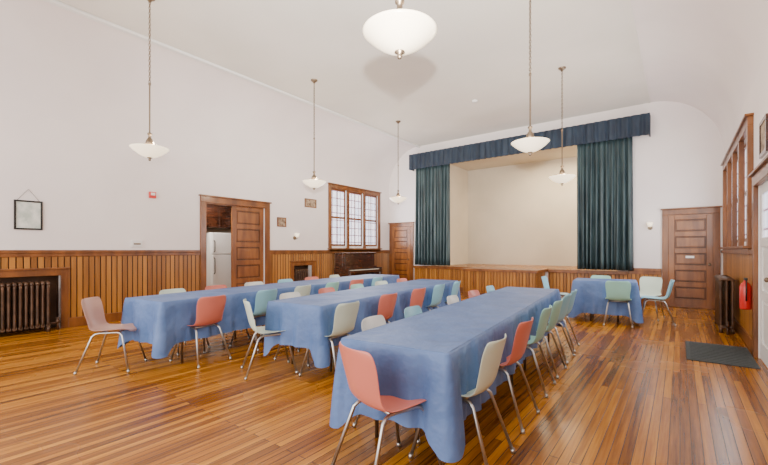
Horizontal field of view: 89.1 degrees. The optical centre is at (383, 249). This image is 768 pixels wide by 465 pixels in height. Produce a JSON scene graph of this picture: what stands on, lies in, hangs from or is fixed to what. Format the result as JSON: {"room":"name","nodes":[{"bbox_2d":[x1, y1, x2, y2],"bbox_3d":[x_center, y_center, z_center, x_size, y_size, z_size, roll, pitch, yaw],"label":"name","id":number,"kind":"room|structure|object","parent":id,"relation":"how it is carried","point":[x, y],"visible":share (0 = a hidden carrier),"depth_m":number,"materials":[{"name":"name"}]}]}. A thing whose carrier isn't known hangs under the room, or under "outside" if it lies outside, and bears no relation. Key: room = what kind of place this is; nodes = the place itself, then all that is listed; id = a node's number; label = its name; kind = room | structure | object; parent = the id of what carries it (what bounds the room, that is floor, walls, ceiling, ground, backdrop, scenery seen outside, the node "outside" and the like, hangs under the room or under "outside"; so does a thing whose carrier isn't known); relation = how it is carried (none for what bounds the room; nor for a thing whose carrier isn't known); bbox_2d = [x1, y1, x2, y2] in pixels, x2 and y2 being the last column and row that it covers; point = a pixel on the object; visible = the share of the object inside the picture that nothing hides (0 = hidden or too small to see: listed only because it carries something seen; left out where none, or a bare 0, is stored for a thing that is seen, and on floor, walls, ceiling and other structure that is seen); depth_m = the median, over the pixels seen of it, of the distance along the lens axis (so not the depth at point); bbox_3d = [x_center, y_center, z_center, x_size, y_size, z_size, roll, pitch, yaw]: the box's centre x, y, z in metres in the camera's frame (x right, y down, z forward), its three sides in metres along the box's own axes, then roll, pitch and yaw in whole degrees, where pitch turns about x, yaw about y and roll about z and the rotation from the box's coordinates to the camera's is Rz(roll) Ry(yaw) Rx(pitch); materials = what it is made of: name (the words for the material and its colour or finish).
{"room":"community hall","nodes":[
{"label":"community hall","id":0,"kind":"room"},
{"bbox_2d":[0,108,388,326],"bbox_3d":[-4.143,-0.425,8.229,0.150,3.450,14.100,0,0,37],"label":"wall","id":1,"kind":"structure","parent":0,"point":[93,188],"depth_m":7.25,"materials":[{"name":"paint"}]},
{"bbox_2d":[14,191,42,229],"bbox_3d":[-5.609,-0.641,6.153,0.025,0.643,0.340,0,0,37],"label":"framed certificate","id":2,"kind":"object","parent":1,"relation":"attached to","point":[28,215],"visible":1,"depth_m":6.15,"materials":[{"name":"white paper"}]},
{"bbox_2d":[0,275,57,333],"bbox_3d":[-6.024,0.850,5.998,0.150,0.940,1.610,0,0,37],"label":"wall niche","id":3,"kind":"object","parent":1,"relation":"in","point":[53,280],"visible":0.34,"depth_m":6.49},
{"bbox_2d":[0,267,69,327],"bbox_3d":[-5.818,0.795,5.848,0.060,1.010,1.780,0,0,37],"label":"trim","id":4,"kind":"structure","parent":1,"relation":"attached to","point":[62,271],"depth_m":6.44,"materials":[{"name":"brown wood"}]},
{"bbox_2d":[68,312,121,326],"bbox_3d":[-4.071,1.220,8.175,0.030,0.160,14.100,0,0,37],"label":"baseboard","id":5,"kind":"structure","parent":1,"relation":"attached to","point":[110,317],"depth_m":6.72,"materials":[{"name":"brown wood"}]},
{"bbox_2d":[131,240,141,246],"bbox_3d":[-4.672,-0.120,7.375,0.040,0.120,0.180,0,0,37],"label":"thermostat","id":6,"kind":"object","parent":1,"relation":"attached to","point":[134,243],"visible":1,"depth_m":7.35,"materials":[{"name":"white paint"}]},
{"bbox_2d":[149,192,155,197],"bbox_3d":[-4.500,-1.070,7.584,0.060,0.120,0.120,0,0,37],"label":"fire alarm box","id":7,"kind":"object","parent":1,"relation":"attached to","point":[151,194],"visible":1,"depth_m":7.56,"materials":[{"name":"red plastic"}]},
{"bbox_2d":[0,250,388,256],"bbox_3d":[-4.065,0.055,8.170,0.045,0.110,14.100,0,0,37],"label":"trim","id":8,"kind":"structure","parent":1,"relation":"attached to","point":[3,253],"depth_m":7.11,"materials":[{"name":"brown wood"}]},
{"bbox_2d":[0,253,388,317],"bbox_3d":[-4.077,0.595,8.179,0.012,1.110,14.100,0,0,37],"label":"wainscot","id":9,"kind":"structure","parent":1,"relation":"attached to","point":[112,279],"depth_m":7.29,"materials":[{"name":"brown wood"}]},
{"bbox_2d":[207,203,232,206],"bbox_3d":[-3.732,0.133,8.771,0.150,2.335,0.660,0,0,37],"label":"trim","id":10,"kind":"structure","parent":1,"relation":"attached to","point":[207,203],"depth_m":8.75,"materials":[{"name":"brown wood"}]},
{"bbox_2d":[198,194,271,290],"bbox_3d":[-3.385,0.055,9.041,0.075,2.490,1.830,0,0,37],"label":"trim","id":11,"kind":"structure","parent":1,"relation":"attached to","point":[204,199],"depth_m":8.64,"materials":[{"name":"brown wood"}]},
{"bbox_2d":[231,205,263,286],"bbox_3d":[-3.270,0.130,9.374,0.045,2.330,0.860,0,0,37],"label":"door","id":12,"kind":"structure","parent":1,"relation":"in","point":[247,223],"depth_m":9.34,"materials":[{"name":"brown wood"}]},
{"bbox_2d":[277,217,285,226],"bbox_3d":[-2.640,-0.720,10.064,0.025,0.240,0.280,0,0,37],"label":"framed print","id":13,"kind":"object","parent":1,"relation":"attached to","point":[281,222],"visible":1,"depth_m":10.06,"materials":[{"name":"brown paper"}]},
{"bbox_2d":[294,265,307,279],"bbox_3d":[-2.400,0.850,10.773,0.150,0.940,0.700,0,0,37],"label":"wall niche","id":14,"kind":"object","parent":1,"relation":"in","point":[302,266],"visible":0.01,"depth_m":11.00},
{"bbox_2d":[290,260,315,280],"bbox_3d":[-2.197,0.795,10.619,0.060,1.010,0.900,0,0,37],"label":"trim","id":15,"kind":"structure","parent":1,"relation":"attached to","point":[309,262],"depth_m":10.56,"materials":[{"name":"brown wood"}]},
{"bbox_2d":[305,198,316,207],"bbox_3d":[-2.042,-1.300,10.852,0.025,0.240,0.420,0,0,37],"label":"framed print","id":16,"kind":"object","parent":1,"relation":"attached to","point":[311,203],"visible":1,"depth_m":10.85,"materials":[{"name":"beige paper"}]},
{"bbox_2d":[332,188,376,245],"bbox_3d":[-0.942,-0.980,12.422,0.040,1.720,2.250,0,0,37],"label":"window","id":17,"kind":"structure","parent":1,"relation":"in","point":[338,196],"depth_m":12.41,"materials":[{"name":"clear glass"}]},
{"bbox_2d":[327,182,381,251],"bbox_3d":[-0.856,-0.955,12.357,0.095,2.030,2.510,0,0,37],"label":"trim","id":18,"kind":"structure","parent":1,"relation":"attached to","point":[348,189],"depth_m":12.08,"materials":[{"name":"brown wood"}]},
{"bbox_2d":[207,229,230,232],"bbox_3d":[-4.451,-0.050,10.221,2.750,2.900,4.500,0,0,37],"label":"wall","id":19,"kind":"structure","parent":0,"point":[208,230],"depth_m":11.67,"materials":[{"name":"beige paint"}]},
{"bbox_2d":[207,204,230,229],"bbox_3d":[-4.184,-0.900,10.018,0.620,0.700,1.500,0,0,37],"label":"upper cabinet","id":20,"kind":"object","parent":19,"relation":"attached to","point":[218,217],"visible":0.2,"depth_m":9.65,"materials":[{"name":"brown wood"}]},
{"bbox_2d":[0,0,767,188],"bbox_3d":[-0.518,-2.860,5.478,8.950,1.420,14.100,0,0,37],"label":"ceiling","id":21,"kind":"structure","parent":0,"point":[57,63],"depth_m":6.96,"materials":[{"name":"paint"}]},
{"bbox_2d":[129,0,168,160],"bbox_3d":[-3.217,-2.345,5.355,0.474,2.250,0.474,0,0,37],"label":"pendant light","id":22,"kind":"object","parent":21,"relation":"hanging from","point":[148,149],"visible":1,"depth_m":5.31,"materials":[{"name":"white glass"}]},
{"bbox_2d":[42,0,419,147],"bbox_3d":[-3.075,-3.445,7.419,0.090,0.050,14.100,0,0,37],"label":"trim","id":23,"kind":"structure","parent":21,"relation":"attached to","point":[53,2],"depth_m":7.04,"materials":[{"name":"white paint"}]},
{"bbox_2d":[303,79,325,189],"bbox_3d":[-1.426,-2.345,7.962,0.474,2.250,0.474,0,0,37],"label":"pendant light","id":24,"kind":"object","parent":21,"relation":"hanging from","point":[312,182],"visible":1,"depth_m":7.92,"materials":[{"name":"white glass"}]},
{"bbox_2d":[390,120,406,204],"bbox_3d":[0.381,-2.345,10.508,0.474,2.250,0.474,0,0,37],"label":"pendant light","id":25,"kind":"object","parent":21,"relation":"hanging from","point":[397,199],"visible":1,"depth_m":10.46,"materials":[{"name":"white glass"}]},
{"bbox_2d":[363,0,436,59],"bbox_3d":[0.100,-2.345,2.498,0.474,2.250,0.474,0,0,37],"label":"pendant light","id":26,"kind":"object","parent":21,"relation":"hanging from","point":[399,32],"visible":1,"depth_m":2.39,"materials":[{"name":"white glass"}]},
{"bbox_2d":[511,0,549,155],"bbox_3d":[1.897,-2.345,5.063,0.474,2.250,0.474,0,0,37],"label":"pendant light","id":27,"kind":"object","parent":21,"relation":"hanging from","point":[529,144],"visible":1,"depth_m":5.01,"materials":[{"name":"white glass"}]},
{"bbox_2d":[549,66,575,185],"bbox_3d":[3.393,-2.345,7.431,0.474,2.250,0.474,0,0,37],"label":"pendant light","id":28,"kind":"object","parent":21,"relation":"hanging from","point":[564,177],"visible":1,"depth_m":7.39,"materials":[{"name":"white glass"}]},
{"bbox_2d":[627,0,650,102],"bbox_3d":[1.995,-3.462,3.571,0.040,0.015,14.100,0,0,37],"label":"trim","id":29,"kind":"structure","parent":21,"relation":"attached to","point":[628,1],"depth_m":6.56,"materials":[{"name":"paint"}]},
{"bbox_2d":[0,292,767,464],"bbox_3d":[-0.518,1.350,5.478,9.350,0.100,14.100,0,0,37],"label":"floor","id":30,"kind":"structure","parent":0,"point":[627,395],"depth_m":3.22,"materials":[{"name":"brown wood"}]},
{"bbox_2d":[0,281,59,332],"bbox_3d":[-5.710,0.897,5.825,0.212,0.806,1.385,0,0,37],"label":"radiator","id":31,"kind":"object","parent":30,"relation":"on","point":[39,286],"visible":1,"depth_m":6.02,"materials":[{"name":"brown metal"}]},
{"bbox_2d":[73,297,147,374],"bbox_3d":[-2.999,0.914,4.307,0.543,0.779,0.465,0,0,-10],"label":"chair","id":32,"kind":"object","parent":30,"relation":"on","point":[92,307],"visible":0.92,"depth_m":4.30,"materials":[{"name":"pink plastic"}]},
{"bbox_2d":[159,288,210,355],"bbox_3d":[-2.649,0.914,5.121,0.543,0.779,0.465,0,0,30],"label":"chair","id":33,"kind":"object","parent":30,"relation":"on","point":[167,291],"visible":0.17,"depth_m":5.20,"materials":[{"name":"white plastic"}]},
{"bbox_2d":[169,295,231,368],"bbox_3d":[-2.148,0.914,4.587,0.543,0.779,0.465,0,0,30],"label":"chair","id":34,"kind":"object","parent":30,"relation":"on","point":[209,311],"visible":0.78,"depth_m":4.46,"materials":[{"name":"red plastic"}]},
{"bbox_2d":[207,233,230,287],"bbox_3d":[-4.187,0.440,9.857,0.771,1.720,0.700,0,0,37],"label":"refrigerator","id":35,"kind":"object","parent":30,"relation":"on","point":[218,244],"visible":0.37,"depth_m":9.53,"materials":[{"name":"white paint"}]},
{"bbox_2d":[200,285,249,344],"bbox_3d":[-2.307,0.914,5.669,0.543,0.779,0.465,0,0,32],"label":"chair","id":36,"kind":"object","parent":30,"relation":"on","point":[212,286],"visible":0.2,"depth_m":5.75,"materials":[{"name":"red plastic"}]},
{"bbox_2d":[240,281,262,334],"bbox_3d":[-1.955,0.914,6.265,0.543,0.779,0.465,0,0,35],"label":"chair","id":37,"kind":"object","parent":30,"relation":"on","point":[259,282],"visible":0.11,"depth_m":6.40,"materials":[{"name":"white plastic"}]},
{"bbox_2d":[229,289,276,351],"bbox_3d":[-1.734,0.914,5.297,0.543,0.779,0.465,0,0,29],"label":"chair","id":38,"kind":"object","parent":30,"relation":"on","point":[262,296],"visible":0.51,"depth_m":5.13,"materials":[{"name":"teal plastic"}]},
{"bbox_2d":[117,274,399,363],"bbox_3d":[-1.367,0.930,6.638,0.955,0.740,5.450,0,0,31],"label":"banquet table","id":39,"kind":"object","parent":30,"relation":"on","point":[161,321],"visible":0.52,"depth_m":4.50,"materials":[{"name":"blue fabric"}]},
{"bbox_2d":[240,299,297,379],"bbox_3d":[-1.237,0.914,4.191,0.543,0.779,0.465,0,0,-25],"label":"chair","id":40,"kind":"object","parent":30,"relation":"on","point":[261,330],"visible":0.71,"depth_m":4.06,"materials":[{"name":"white plastic"}]},
{"bbox_2d":[278,279,292,282],"bbox_3d":[-1.589,0.914,6.880,0.543,0.779,0.465,0,0,32],"label":"chair","id":41,"kind":"object","parent":30,"relation":"on","point":[281,280],"visible":0.13,"depth_m":7.04,"materials":[{"name":"teal plastic"}]},
{"bbox_2d":[294,269,307,280],"bbox_3d":[-2.252,0.907,10.695,0.212,0.786,0.595,0,0,37],"label":"radiator","id":42,"kind":"object","parent":30,"relation":"on","point":[298,273],"visible":0.32,"depth_m":10.53,"materials":[{"name":"brown metal"}]},
{"bbox_2d":[294,285,310,295],"bbox_3d":[-1.385,0.914,5.905,0.543,0.779,0.465,0,0,28],"label":"chair","id":43,"kind":"object","parent":30,"relation":"on","point":[303,290],"visible":0.22,"depth_m":5.77,"materials":[{"name":"white plastic"}]},
{"bbox_2d":[274,292,332,366],"bbox_3d":[-0.963,0.914,4.664,0.543,0.779,0.465,0,0,28],"label":"chair","id":44,"kind":"object","parent":30,"relation":"on","point":[291,294],"visible":0.22,"depth_m":4.73,"materials":[{"name":"white plastic"}]},
{"bbox_2d":[305,277,318,279],"bbox_3d":[-1.238,0.914,7.474,0.543,0.779,0.465,0,0,36],"label":"chair","id":45,"kind":"object","parent":30,"relation":"on","point":[306,278],"visible":0.12,"depth_m":7.63,"materials":[{"name":"red plastic"}]},
{"bbox_2d":[319,287,334,293],"bbox_3d":[-0.604,0.914,5.269,0.543,0.779,0.465,0,0,29],"label":"chair","id":46,"kind":"object","parent":30,"relation":"on","point":[329,289],"visible":0.16,"depth_m":5.43,"materials":[{"name":"red plastic"}]},
{"bbox_2d":[299,301,359,376],"bbox_3d":[-0.532,0.914,4.054,0.543,0.779,0.465,0,0,34],"label":"chair","id":47,"kind":"object","parent":30,"relation":"on","point":[345,316],"visible":0.63,"depth_m":3.89,"materials":[{"name":"white plastic"}]},
{"bbox_2d":[325,281,338,290],"bbox_3d":[-1.026,0.914,6.510,0.543,0.779,0.465,0,0,28],"label":"chair","id":48,"kind":"object","parent":30,"relation":"on","point":[335,285],"visible":0.24,"depth_m":6.37,"materials":[{"name":"teal plastic"}]},
{"bbox_2d":[349,279,363,288],"bbox_3d":[-0.650,0.914,7.141,0.543,0.779,0.465,0,0,36],"label":"chair","id":49,"kind":"object","parent":30,"relation":"on","point":[358,281],"visible":0.15,"depth_m":6.95,"materials":[{"name":"red plastic"}]},
{"bbox_2d":[350,284,363,288],"bbox_3d":[-0.229,0.914,5.863,0.543,0.779,0.465,0,0,29],"label":"chair","id":50,"kind":"object","parent":30,"relation":"on","point":[354,286],"visible":0.16,"depth_m":6.01,"materials":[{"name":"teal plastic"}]},
{"bbox_2d":[334,252,381,276],"bbox_3d":[-0.765,0.690,11.943,0.620,1.220,1.600,0,0,37],"label":"upright piano","id":51,"kind":"object","parent":30,"relation":"on","point":[346,264],"visible":0.56,"depth_m":11.70,"materials":[{"name":"brown wood"}]},
{"bbox_2d":[263,279,460,371],"bbox_3d":[0.049,0.930,5.711,0.931,0.740,3.974,0,0,31],"label":"banquet table","id":52,"kind":"object","parent":30,"relation":"on","point":[306,320],"visible":0.66,"depth_m":4.21,"materials":[{"name":"blue fabric"}]},
{"bbox_2d":[371,277,382,285],"bbox_3d":[-0.301,0.914,7.731,0.543,0.779,0.465,0,0,31],"label":"chair","id":53,"kind":"object","parent":30,"relation":"on","point":[375,279],"visible":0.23,"depth_m":7.52,"materials":[{"name":"teal plastic"}]},
{"bbox_2d":[375,281,387,285],"bbox_3d":[0.127,0.914,6.443,0.543,0.779,0.465,0,0,35],"label":"chair","id":54,"kind":"object","parent":30,"relation":"on","point":[376,282],"visible":0.19,"depth_m":6.61,"materials":[{"name":"white plastic"}]},
{"bbox_2d":[352,315,419,443],"bbox_3d":[0.104,0.914,2.929,0.543,0.779,0.465,0,0,28],"label":"chair","id":55,"kind":"object","parent":30,"relation":"on","point":[371,322],"visible":0.22,"depth_m":3.04,"materials":[{"name":"white plastic"}]},
{"bbox_2d":[331,342,442,464],"bbox_3d":[0.013,0.914,2.256,0.543,0.779,0.465,0,0,-35],"label":"chair","id":56,"kind":"object","parent":30,"relation":"on","point":[359,366],"visible":0.71,"depth_m":2.10,"materials":[{"name":"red plastic"}]},
{"bbox_2d":[377,292,396,322],"bbox_3d":[-0.109,0.914,4.843,0.543,0.779,0.465,0,0,35],"label":"chair","id":57,"kind":"object","parent":30,"relation":"on","point":[387,302],"visible":0.47,"depth_m":4.67,"materials":[{"name":"red plastic"}]},
{"bbox_2d":[397,278,406,281],"bbox_3d":[0.505,0.914,7.041,0.543,0.779,0.465,0,0,34],"label":"chair","id":58,"kind":"object","parent":30,"relation":"on","point":[400,279],"visible":0.06,"depth_m":7.22,"materials":[{"name":"red plastic"}]},
{"bbox_2d":[404,305,421,317],"bbox_3d":[0.450,0.914,3.465,0.543,0.779,0.465,0,0,29],"label":"chair","id":59,"kind":"object","parent":30,"relation":"on","point":[413,310],"visible":0.17,"depth_m":3.63,"materials":[{"name":"teal plastic"}]},
{"bbox_2d":[403,287,425,312],"bbox_3d":[0.320,0.914,5.525,0.543,0.779,0.465,0,0,36],"label":"chair","id":60,"kind":"object","parent":30,"relation":"on","point":[417,296],"visible":0.34,"depth_m":5.34,"materials":[{"name":"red plastic"}]},
{"bbox_2d":[427,284,444,310],"bbox_3d":[0.685,0.914,6.122,0.543,0.779,0.465,0,0,35],"label":"chair","id":61,"kind":"object","parent":30,"relation":"on","point":[438,290],"visible":0.65,"depth_m":5.94,"materials":[{"name":"teal plastic"}]},
{"bbox_2d":[329,287,564,462],"bbox_3d":[1.136,0.935,4.109,0.917,0.730,4.316,0,0,32],"label":"banquet table","id":62,"kind":"object","parent":30,"relation":"on","point":[434,356],"visible":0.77,"depth_m":2.44,"materials":[{"name":"blue fabric"}]},
{"bbox_2d":[445,281,460,303],"bbox_3d":[1.047,0.914,6.692,0.543,0.779,0.465,0,0,27],"label":"chair","id":63,"kind":"object","parent":30,"relation":"on","point":[455,289],"visible":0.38,"depth_m":6.50,"materials":[{"name":"teal plastic"}]},
{"bbox_2d":[447,295,458,304],"bbox_3d":[0.966,0.914,4.327,0.543,0.779,0.465,0,0,29],"label":"chair","id":64,"kind":"object","parent":30,"relation":"on","point":[451,299],"visible":0.19,"depth_m":4.50,"materials":[{"name":"white plastic"}]},
{"bbox_2d":[408,333,515,464],"bbox_3d":[0.500,0.914,2.470,0.543,0.779,0.465,0,0,34],"label":"chair","id":65,"kind":"object","parent":30,"relation":"on","point":[491,358],"visible":0.62,"depth_m":2.28,"materials":[{"name":"white plastic"}]},
{"bbox_2d":[468,290,479,297],"bbox_3d":[1.331,0.914,4.903,0.543,0.779,0.465,0,0,35],"label":"chair","id":66,"kind":"object","parent":30,"relation":"on","point":[472,293],"visible":0.16,"depth_m":5.09,"materials":[{"name":"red plastic"}]},
{"bbox_2d":[486,285,494,292],"bbox_3d":[1.727,0.914,5.559,0.543,0.779,0.465,0,0,31],"label":"chair","id":67,"kind":"object","parent":30,"relation":"on","point":[490,288],"visible":0.22,"depth_m":5.75,"materials":[{"name":"teal plastic"}]},
{"bbox_2d":[460,267,547,295],"bbox_3d":[3.293,0.907,10.788,2.100,0.785,0.968,0,0,37],"label":"apron","id":68,"kind":"object","parent":30,"relation":"on","point":[474,278],"visible":0.67,"depth_m":10.43,"materials":[{"name":"brown wood"}]},
{"bbox_2d":[498,317,540,433],"bbox_3d":[0.898,0.914,3.078,0.543,0.779,0.465,0,0,36],"label":"chair","id":69,"kind":"object","parent":30,"relation":"on","point":[522,334],"visible":0.51,"depth_m":2.87,"materials":[{"name":"red plastic"}]},
{"bbox_2d":[526,305,555,397],"bbox_3d":[1.328,0.914,3.742,0.543,0.779,0.465,0,0,33],"label":"chair","id":70,"kind":"object","parent":30,"relation":"on","point":[543,321],"visible":0.62,"depth_m":3.54,"materials":[{"name":"teal plastic"}]},
{"bbox_2d":[536,298,566,378],"bbox_3d":[1.664,0.914,4.252,0.543,0.779,0.465,0,0,35],"label":"chair","id":71,"kind":"object","parent":30,"relation":"on","point":[557,305],"visible":0.61,"depth_m":4.04,"materials":[{"name":"teal plastic"}]},
{"bbox_2d":[541,276,569,318],"bbox_3d":[3.356,0.914,7.622,0.543,0.779,0.465,0,0,37],"label":"chair","id":72,"kind":"object","parent":30,"relation":"on","point":[544,278],"visible":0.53,"depth_m":7.78,"materials":[{"name":"teal plastic"}]},
{"bbox_2d":[547,293,574,363],"bbox_3d":[1.996,0.914,4.756,0.543,0.779,0.465,0,0,36],"label":"chair","id":73,"kind":"object","parent":30,"relation":"on","point":[566,299],"visible":0.59,"depth_m":4.55,"materials":[{"name":"teal plastic"}]},
{"bbox_2d":[563,289,579,352],"bbox_3d":[2.312,0.914,5.254,0.543,0.779,0.465,0,0,33],"label":"chair","id":74,"kind":"object","parent":30,"relation":"on","point":[573,293],"visible":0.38,"depth_m":5.05,"materials":[{"name":"teal plastic"}]},
{"bbox_2d":[584,275,610,316],"bbox_3d":[4.336,0.914,7.863,0.465,0.779,0.543,0,0,37],"label":"chair","id":75,"kind":"object","parent":30,"relation":"on","point":[592,276],"visible":0.23,"depth_m":8.05,"materials":[{"name":"teal plastic"}]},
{"bbox_2d":[568,278,643,322],"bbox_3d":[4.119,0.930,7.278,1.181,0.740,0.931,0,0,31],"label":"banquet table","id":76,"kind":"object","parent":30,"relation":"on","point":[590,297],"visible":0.81,"depth_m":7.00,"materials":[{"name":"blue fabric"}]},
{"bbox_2d":[603,281,633,327],"bbox_3d":[4.089,0.914,6.808,0.465,0.779,0.543,0,0,32],"label":"chair","id":77,"kind":"object","parent":30,"relation":"on","point":[618,291],"visible":0.99,"depth_m":6.63,"materials":[{"name":"teal plastic"}]},
{"bbox_2d":[639,277,664,320],"bbox_3d":[5.046,0.914,7.454,0.543,0.779,0.465,0,0,-43],"label":"chair","id":78,"kind":"object","parent":30,"relation":"on","point":[649,286],"visible":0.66,"depth_m":7.57,"materials":[{"name":"white plastic"}]},
{"bbox_2d":[641,279,675,325],"bbox_3d":[4.861,0.914,6.958,0.543,0.779,0.465,0,0,32],"label":"chair","id":79,"kind":"object","parent":30,"relation":"on","point":[671,282],"visible":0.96,"depth_m":6.91,"materials":[{"name":"teal plastic"}]},
{"bbox_2d":[685,341,760,369],"bbox_3d":[4.187,1.292,4.888,0.640,0.016,1.150,0,0,37],"label":"door mat","id":80,"kind":"object","parent":30,"relation":"on","point":[695,351],"visible":1,"depth_m":4.79,"materials":[{"name":"rubber"}]},
{"bbox_2d":[714,275,735,334],"bbox_3d":[5.590,0.867,6.406,0.212,0.866,1.135,0,0,37],"label":"radiator","id":81,"kind":"object","parent":30,"relation":"on","point":[724,284],"visible":1,"depth_m":6.14,"materials":[{"name":"brown metal"}]},
{"bbox_2d":[389,101,723,278],"bbox_3d":[4.581,-1.110,12.197,9.250,4.820,2.830,0,0,37],"label":"wall","id":82,"kind":"structure","parent":0,"point":[506,211],"depth_m":12.69,"materials":[{"name":"paint"}]},
{"bbox_2d":[392,227,409,280],"bbox_3d":[0.593,0.250,13.451,0.760,2.090,0.165,0,0,37],"label":"door","id":83,"kind":"structure","parent":82,"relation":"in","point":[400,235],"depth_m":13.43,"materials":[{"name":"brown wood"}]},
{"bbox_2d":[388,222,414,280],"bbox_3d":[0.587,0.175,13.443,1.060,2.250,0.075,0,0,37],"label":"trim","id":84,"kind":"structure","parent":82,"relation":"attached to","point":[399,224],"depth_m":13.22,"materials":[{"name":"brown wood"}]},
{"bbox_2d":[409,113,650,170],"bbox_3d":[3.541,-2.900,11.041,6.610,0.500,0.330,0,0,37],"label":"curtain valance","id":85,"kind":"object","parent":82,"relation":"attached to","point":[634,125],"visible":0.91,"depth_m":10.22,"materials":[{"name":"blue fabric"}]},
{"bbox_2d":[413,265,661,274],"bbox_3d":[3.711,0.515,11.075,6.800,0.170,0.070,0,0,37],"label":"trim","id":86,"kind":"structure","parent":82,"relation":"attached to","point":[647,271],"depth_m":9.78,"materials":[{"name":"brown wood"}]},
{"bbox_2d":[414,268,661,298],"bbox_3d":[3.727,0.858,11.096,6.800,0.585,0.012,0,0,37],"label":"wainscot","id":87,"kind":"structure","parent":82,"relation":"attached to","point":[561,281],"depth_m":10.44,"materials":[{"name":"brown wood"}]},
{"bbox_2d":[460,287,661,305],"bbox_3d":[3.721,1.225,11.089,6.800,0.150,0.035,0,0,37],"label":"baseboard","id":88,"kind":"structure","parent":82,"relation":"attached to","point":[652,303],"depth_m":9.16,"materials":[{"name":"brown wood"}]},
{"bbox_2d":[647,222,652,229],"bbox_3d":[6.214,-0.555,9.113,0.120,0.170,0.169,0,0,37],"label":"wall sconce","id":89,"kind":"object","parent":82,"relation":"attached to","point":[649,224],"visible":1,"depth_m":9.08,"materials":[{"name":"white glass"}]},
{"bbox_2d":[669,213,712,309],"bbox_3d":[6.838,0.250,8.711,0.780,2.090,0.165,0,0,37],"label":"door","id":90,"kind":"structure","parent":82,"relation":"in","point":[689,234],"depth_m":8.69,"materials":[{"name":"brown wood"}]},
{"bbox_2d":[660,206,721,309],"bbox_3d":[6.832,0.175,8.703,1.080,2.250,0.075,0,0,37],"label":"trim","id":91,"kind":"structure","parent":82,"relation":"attached to","point":[715,210],"depth_m":8.75,"materials":[{"name":"brown wood"}]},
{"bbox_2d":[724,50,767,357],"bbox_3d":[3.106,-0.425,2.727,0.150,3.450,14.100,0,0,37],"label":"wall","id":92,"kind":"structure","parent":0,"point":[756,102],"depth_m":4.68,"materials":[{"name":"paint"}]},
{"bbox_2d":[719,113,753,254],"bbox_3d":[5.795,-0.845,6.486,0.110,1.810,3.760,0,0,37],"label":"trim","id":93,"kind":"structure","parent":92,"relation":"attached to","point":[745,129],"depth_m":5.78,"materials":[{"name":"brown wood"}]},
{"bbox_2d":[723,253,751,337],"bbox_3d":[3.040,0.595,2.777,0.012,1.110,14.100,0,0,37],"label":"wainscot","id":94,"kind":"structure","parent":92,"relation":"attached to","point":[738,267],"depth_m":6.06,"materials":[{"name":"brown wood"}]},
{"bbox_2d":[739,278,751,309],"bbox_3d":[4.583,0.551,4.933,0.135,0.398,0.128,0,0,-4],"label":"fire extinguisher","id":95,"kind":"object","parent":94,"relation":"attached to","point":[745,288],"visible":0.97,"depth_m":4.90,"materials":[{"name":"red metal"}]},
{"bbox_2d":[737,144,745,242],"bbox_3d":[5.890,-0.860,6.420,0.040,1.480,3.450,0,0,37],"label":"window","id":96,"kind":"structure","parent":92,"relation":"in","point":[745,144],"depth_m":6.07,"materials":[{"name":"brown wood"}]},
{"bbox_2d":[734,317,751,351],"bbox_3d":[3.034,1.220,2.782,0.030,0.160,14.100,0,0,37],"label":"baseboard","id":97,"kind":"structure","parent":92,"relation":"attached to","point":[744,335],"depth_m":5.55,"materials":[{"name":"brown wood"}]},
{"bbox_2d":[748,154,767,357],"bbox_3d":[4.044,0.185,4.149,0.075,2.230,1.720,0,0,37],"label":"trim","id":98,"kind":"structure","parent":92,"relation":"attached to","point":[759,174],"depth_m":4.70,"materials":[{"name":"brown wood"}]},
{"bbox_2d":[759,113,767,158],"bbox_3d":[4.200,-1.250,4.313,0.025,0.400,0.450,0,0,37],"label":"framed print","id":99,"kind":"object","parent":92,"relation":"attached to","point":[763,125],"visible":1,"depth_m":4.30,"materials":[{"name":"brown wood"}]},
{"bbox_2d":[760,181,767,367],"bbox_3d":[4.315,0.265,4.383,0.045,2.060,0.690,0,0,37],"label":"door","id":100,"kind":"structure","parent":92,"relation":"in","point":[764,187],"depth_m":4.52,"materials":[{"name":"white paint"}]},
{"bbox_3d":[3.514,-2.820,11.080,6.200,0.040,0.040,0,0,37],"label":"curtain rod","id":101,"kind":"object","parent":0,"visible":0},
{"bbox_2d":[415,164,449,265],"bbox_3d":[1.546,-1.155,12.544,1.266,3.290,0.152,0,0,37],"label":"stage curtain","id":102,"kind":"object","parent":101,"relation":"hanging from","point":[432,198],"visible":0.96,"depth_m":12.53,"materials":[{"name":"teal fabric"}]},
{"bbox_2d":[577,137,633,270],"bbox_3d":[5.417,-1.155,9.606,1.226,3.290,0.153,0,0,37],"label":"stage curtain","id":103,"kind":"object","parent":101,"relation":"hanging from","point":[604,168],"visible":0.96,"depth_m":9.60,"materials":[{"name":"teal fabric"}]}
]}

